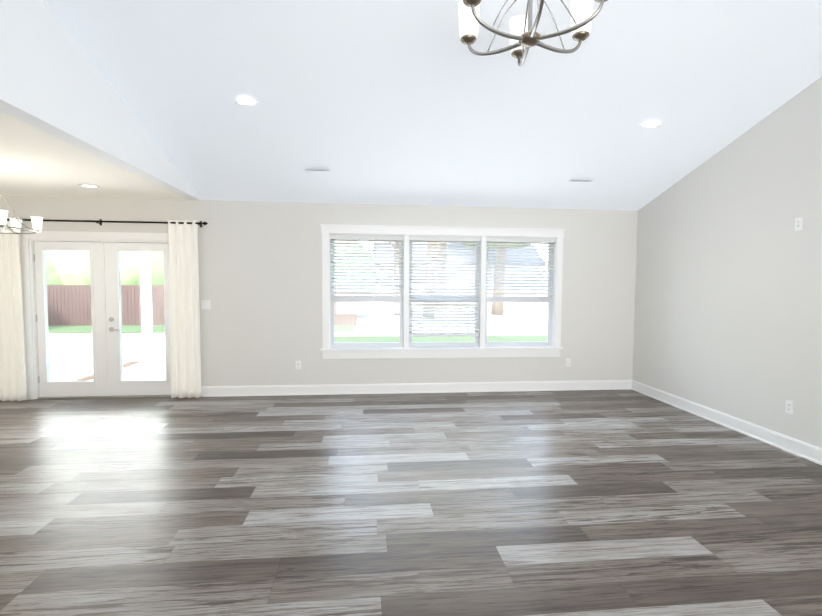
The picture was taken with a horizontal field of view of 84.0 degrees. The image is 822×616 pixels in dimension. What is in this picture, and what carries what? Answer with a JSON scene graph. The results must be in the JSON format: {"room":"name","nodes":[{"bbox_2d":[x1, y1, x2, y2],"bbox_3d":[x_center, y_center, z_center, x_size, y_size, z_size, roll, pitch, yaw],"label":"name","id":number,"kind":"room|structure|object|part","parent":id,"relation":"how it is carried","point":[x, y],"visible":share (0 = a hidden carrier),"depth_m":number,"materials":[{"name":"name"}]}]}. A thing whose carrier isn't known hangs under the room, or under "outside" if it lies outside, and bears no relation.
{"room":"empty living room","nodes":[
{"label":"empty living room","id":0,"kind":"room"},
{"bbox_2d":[0,111,187,199],"bbox_3d":[-4.237,-1.341,3.341,3.173,0.120,4.938,0,3,-6],"label":"ceiling","id":1,"kind":"structure","parent":0,"point":[34,161],"depth_m":4.48,"materials":[{"name":"white paint"}]},
{"bbox_2d":[0,193,42,233],"bbox_3d":[-3.879,-1.007,4.101,0.814,0.625,0.893,0,3,-6],"label":"dining chandelier","id":2,"kind":"object","parent":1,"relation":"hanging from","point":[16,223],"visible":1,"depth_m":4.29,"materials":[{"name":"silver metal"}]},
{"bbox_2d":[78,184,99,187],"bbox_3d":[-3.621,-1.370,5.134,0.204,0.006,0.204,0,3,-6],"label":"recessed light","id":3,"kind":"object","parent":1,"relation":"in","point":[88,186],"visible":0.94,"depth_m":5.12,"materials":[{"name":"white"}]},
{"bbox_2d":[0,0,199,199],"bbox_3d":[-2.425,-1.827,1.943,0.150,1.265,8.026,0,3,-6],"label":"wall","id":4,"kind":"structure","parent":0,"point":[54,82],"depth_m":3.30,"materials":[{"name":"white paint"}]},
{"bbox_2d":[0,195,637,385],"bbox_3d":[-1.414,-0.022,6.259,9.683,3.110,0.150,0,3,-6],"label":"wall","id":5,"kind":"structure","parent":0,"point":[260,274],"depth_m":6.18,"materials":[{"name":"white paint"}]},
{"bbox_2d":[20,231,170,399],"bbox_3d":[-3.998,0.098,6.008,1.910,2.159,0.202,0,3,-6],"label":"french door","id":6,"kind":"structure","parent":5,"relation":"in","point":[104,249],"depth_m":5.95,"materials":[{"name":"white wood"}]},
{"bbox_3d":[-3.999,0.244,6.020,1.686,1.866,0.194,0,3,-6],"label":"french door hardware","id":7,"kind":"part","parent":6,"relation":"part of","materials":[{"name":"glass"}]},
{"bbox_2d":[44,250,165,381],"bbox_3d":[-3.997,0.110,5.997,1.480,1.720,0.006,0,3,-6],"label":"door glass","id":8,"kind":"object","parent":6,"relation":"attached to","point":[91,320],"depth_m":6.00,"materials":[{"name":"clear glass"}]},
{"bbox_2d":[0,217,207,400],"bbox_3d":[-4.028,0.018,5.858,2.796,2.313,0.125,0,3,-6],"label":"curtains","id":9,"kind":"object","parent":5,"relation":"attached to","point":[184,318],"visible":1,"depth_m":5.88,"materials":[{"name":"white fabric"}]},
{"bbox_3d":[-5.069,0.021,5.721,0.401,2.308,0.062,0,3,-6],"label":"panel","id":10,"kind":"part","parent":9,"relation":"part of","materials":[{"name":"white fabric"}]},
{"bbox_3d":[-4.021,-1.097,5.801,2.796,0.080,0.120,0,3,-6],"label":"rod","id":11,"kind":"part","parent":9,"relation":"part of","materials":[{"name":"brown metal"}]},
{"bbox_3d":[-2.938,0.024,5.936,0.366,2.308,0.062,0,3,-6],"label":"panel","id":12,"kind":"part","parent":9,"relation":"part of","materials":[{"name":"white fabric"}]},
{"bbox_2d":[201,300,210,308],"bbox_3d":[-2.715,-0.044,6.043,0.118,0.116,0.014,0,3,-6],"label":"light switch","id":13,"kind":"object","parent":5,"relation":"attached to","point":[205,304],"visible":1,"depth_m":6.04,"materials":[{"name":"white plastic"}]},
{"bbox_2d":[296,361,300,368],"bbox_3d":[-1.532,0.776,6.209,0.072,0.116,0.010,0,3,-6],"label":"electrical outlet","id":14,"kind":"object","parent":5,"relation":"attached to","point":[298,364],"visible":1,"depth_m":6.21,"materials":[{"name":"white plastic"}]},
{"bbox_2d":[201,380,632,396],"bbox_3d":[0.080,1.120,6.382,6.278,0.136,0.027,0,3,-6],"label":"baseboard","id":15,"kind":"structure","parent":5,"relation":"attached to","point":[392,388],"depth_m":6.37,"materials":[{"name":"white wood"}]},
{"bbox_2d":[320,224,565,358],"bbox_3d":[0.470,-0.215,6.408,3.424,1.820,0.191,0,3,-6],"label":"triple window","id":16,"kind":"structure","parent":5,"relation":"in","point":[480,238],"depth_m":6.38,"materials":[{"name":"white plastic"}]},
{"bbox_3d":[0.464,-0.230,6.463,3.060,1.432,0.039,0,3,-6],"label":"glass","id":17,"kind":"part","parent":16,"relation":"part of","materials":[{"name":"clear glass"}]},
{"bbox_2d":[565,358,570,365],"bbox_3d":[2.269,0.786,6.594,0.072,0.116,0.010,0,3,-6],"label":"electrical outlet","id":18,"kind":"object","parent":5,"relation":"attached to","point":[568,361],"visible":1,"depth_m":6.59,"materials":[{"name":"white plastic"}]},
{"bbox_2d":[0,389,821,615],"bbox_3d":[-1.019,1.458,2.340,9.683,0.120,8.175,0,3,-6],"label":"floor","id":19,"kind":"structure","parent":0,"point":[628,502],"depth_m":3.10,"materials":[{"name":"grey laminate"}]},
{"bbox_2d":[44,0,821,210],"bbox_3d":[0.458,-1.914,4.288,6.060,1.225,3.938,0,3,-6],"label":"ceiling slope","id":20,"kind":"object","parent":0,"point":[403,102],"visible":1,"depth_m":4.03,"materials":[{"name":"white paint"}]},
{"bbox_2d":[458,0,607,66],"bbox_3d":[0.678,-1.878,2.582,0.865,0.770,0.899,0,3,-6],"label":"chandelier","id":21,"kind":"object","parent":20,"relation":"hanging from","point":[523,36],"visible":1,"depth_m":2.70,"materials":[{"name":"silver metal"}]},
{"bbox_2d":[632,76,821,447],"bbox_3d":[3.743,-0.346,2.648,0.150,4.215,8.026,0,3,-6],"label":"wall","id":22,"kind":"structure","parent":0,"point":[728,305],"depth_m":4.72,"materials":[{"name":"white paint"}]},
{"bbox_2d":[629,380,821,464],"bbox_3d":[3.636,1.337,2.804,0.027,0.136,7.876,0,3,-6],"label":"baseboard","id":23,"kind":"structure","parent":22,"relation":"attached to","point":[807,451],"depth_m":4.78,"materials":[{"name":"white wood"}]},
{"bbox_2d":[785,400,793,413],"bbox_3d":[3.501,0.916,4.227,0.010,0.116,0.072,0,3,-6],"label":"electrical outlet","id":24,"kind":"object","parent":22,"relation":"attached to","point":[789,407],"visible":1,"depth_m":4.22,"materials":[{"name":"white plastic"}]},
{"bbox_2d":[795,217,802,230],"bbox_3d":[3.512,-0.761,4.137,0.010,0.116,0.072,0,3,-6],"label":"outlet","id":25,"kind":"object","parent":22,"relation":"attached to","point":[799,223],"visible":1,"depth_m":4.13,"materials":[{"name":"white plastic"}]},
{"label":"outside","id":26,"kind":"structure","parent":0,"visible":0},
{"bbox_2d":[49,294,547,380],"bbox_3d":[-1.866,0.907,19.739,140.000,0.200,140.000,0,3,-6],"label":"ground","id":27,"kind":"structure","parent":26,"point":[373,323],"depth_m":17.12,"materials":[{"name":"concrete"}]},
{"bbox_2d":[74,361,139,380],"bbox_3d":[-5.302,1.295,7.630,0.325,0.280,3.211,0,3,-6],"label":"mulch bed","id":28,"kind":"object","parent":27,"relation":"on","point":[127,364],"depth_m":7.84,"materials":[{"name":"brown soil"}]},
{"bbox_2d":[89,359,165,380],"bbox_3d":[-3.613,1.280,7.844,3.070,0.310,3.299,0,3,-6],"label":"patio slab","id":29,"kind":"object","parent":27,"relation":"on","point":[143,369],"depth_m":7.98,"materials":[{"name":"concrete"}]},
{"bbox_2d":[140,251,155,361],"bbox_3d":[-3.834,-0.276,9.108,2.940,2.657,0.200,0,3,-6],"label":"porch post","id":30,"kind":"object","parent":29,"relation":"on","point":[146,269],"depth_m":8.93,"materials":[{"name":"white wood"}]},
{"bbox_2d":[47,284,356,325],"bbox_3d":[-14.419,0.251,12.256,25.513,1.745,13.650,0,3,-6],"label":"fence","id":31,"kind":"object","parent":27,"relation":"on","point":[57,310],"depth_m":19.16,"materials":[{"name":"brown wood"}]},
{"bbox_2d":[46,239,376,316],"bbox_3d":[-15.518,-1.607,23.524,27.537,9.374,7.620,0,3,-6],"label":"tree","id":32,"kind":"object","parent":27,"relation":"on","point":[83,265],"depth_m":20.43,"materials":[{"name":"green plant"}]},
{"bbox_2d":[48,325,546,342],"bbox_3d":[-7.190,1.129,12.759,40.000,0.035,13.799,0,3,-6],"label":"sod","id":33,"kind":"structure","parent":27,"relation":"on","point":[350,339],"depth_m":15.78,"materials":[{"name":"green plant"}]},
{"bbox_2d":[389,242,398,314],"bbox_3d":[-0.150,-6.892,26.960,6.460,14.642,6.353,0,3,-6],"label":"tree","id":34,"kind":"object","parent":27,"relation":"on","point":[396,310],"depth_m":27.24,"materials":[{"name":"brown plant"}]},
{"bbox_2d":[422,242,436,316],"bbox_3d":[1.451,-5.523,23.671,7.907,12.288,7.393,0,3,-6],"label":"tree","id":35,"kind":"object","parent":27,"relation":"on","point":[430,278],"depth_m":24.09,"materials":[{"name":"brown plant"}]},
{"bbox_2d":[435,243,446,309],"bbox_3d":[2.000,-7.857,32.648,7.735,15.990,7.462,0,3,-6],"label":"tree","id":36,"kind":"object","parent":27,"relation":"on","point":[441,274],"depth_m":32.23,"materials":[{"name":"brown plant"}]},
{"bbox_2d":[373,242,545,308],"bbox_3d":[3.308,-3.130,38.199,12.800,5.950,10.000,0,3,-6],"label":"house","id":37,"kind":"structure","parent":27,"relation":"on","point":[520,305],"depth_m":34.16,"materials":[{"name":"white"}]},
{"bbox_2d":[463,241,532,314],"bbox_3d":[5.396,-6.373,27.817,6.432,13.610,6.210,0,3,-6],"label":"tree","id":38,"kind":"object","parent":27,"relation":"on","point":[497,305],"depth_m":27.58,"materials":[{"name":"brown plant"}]}
]}

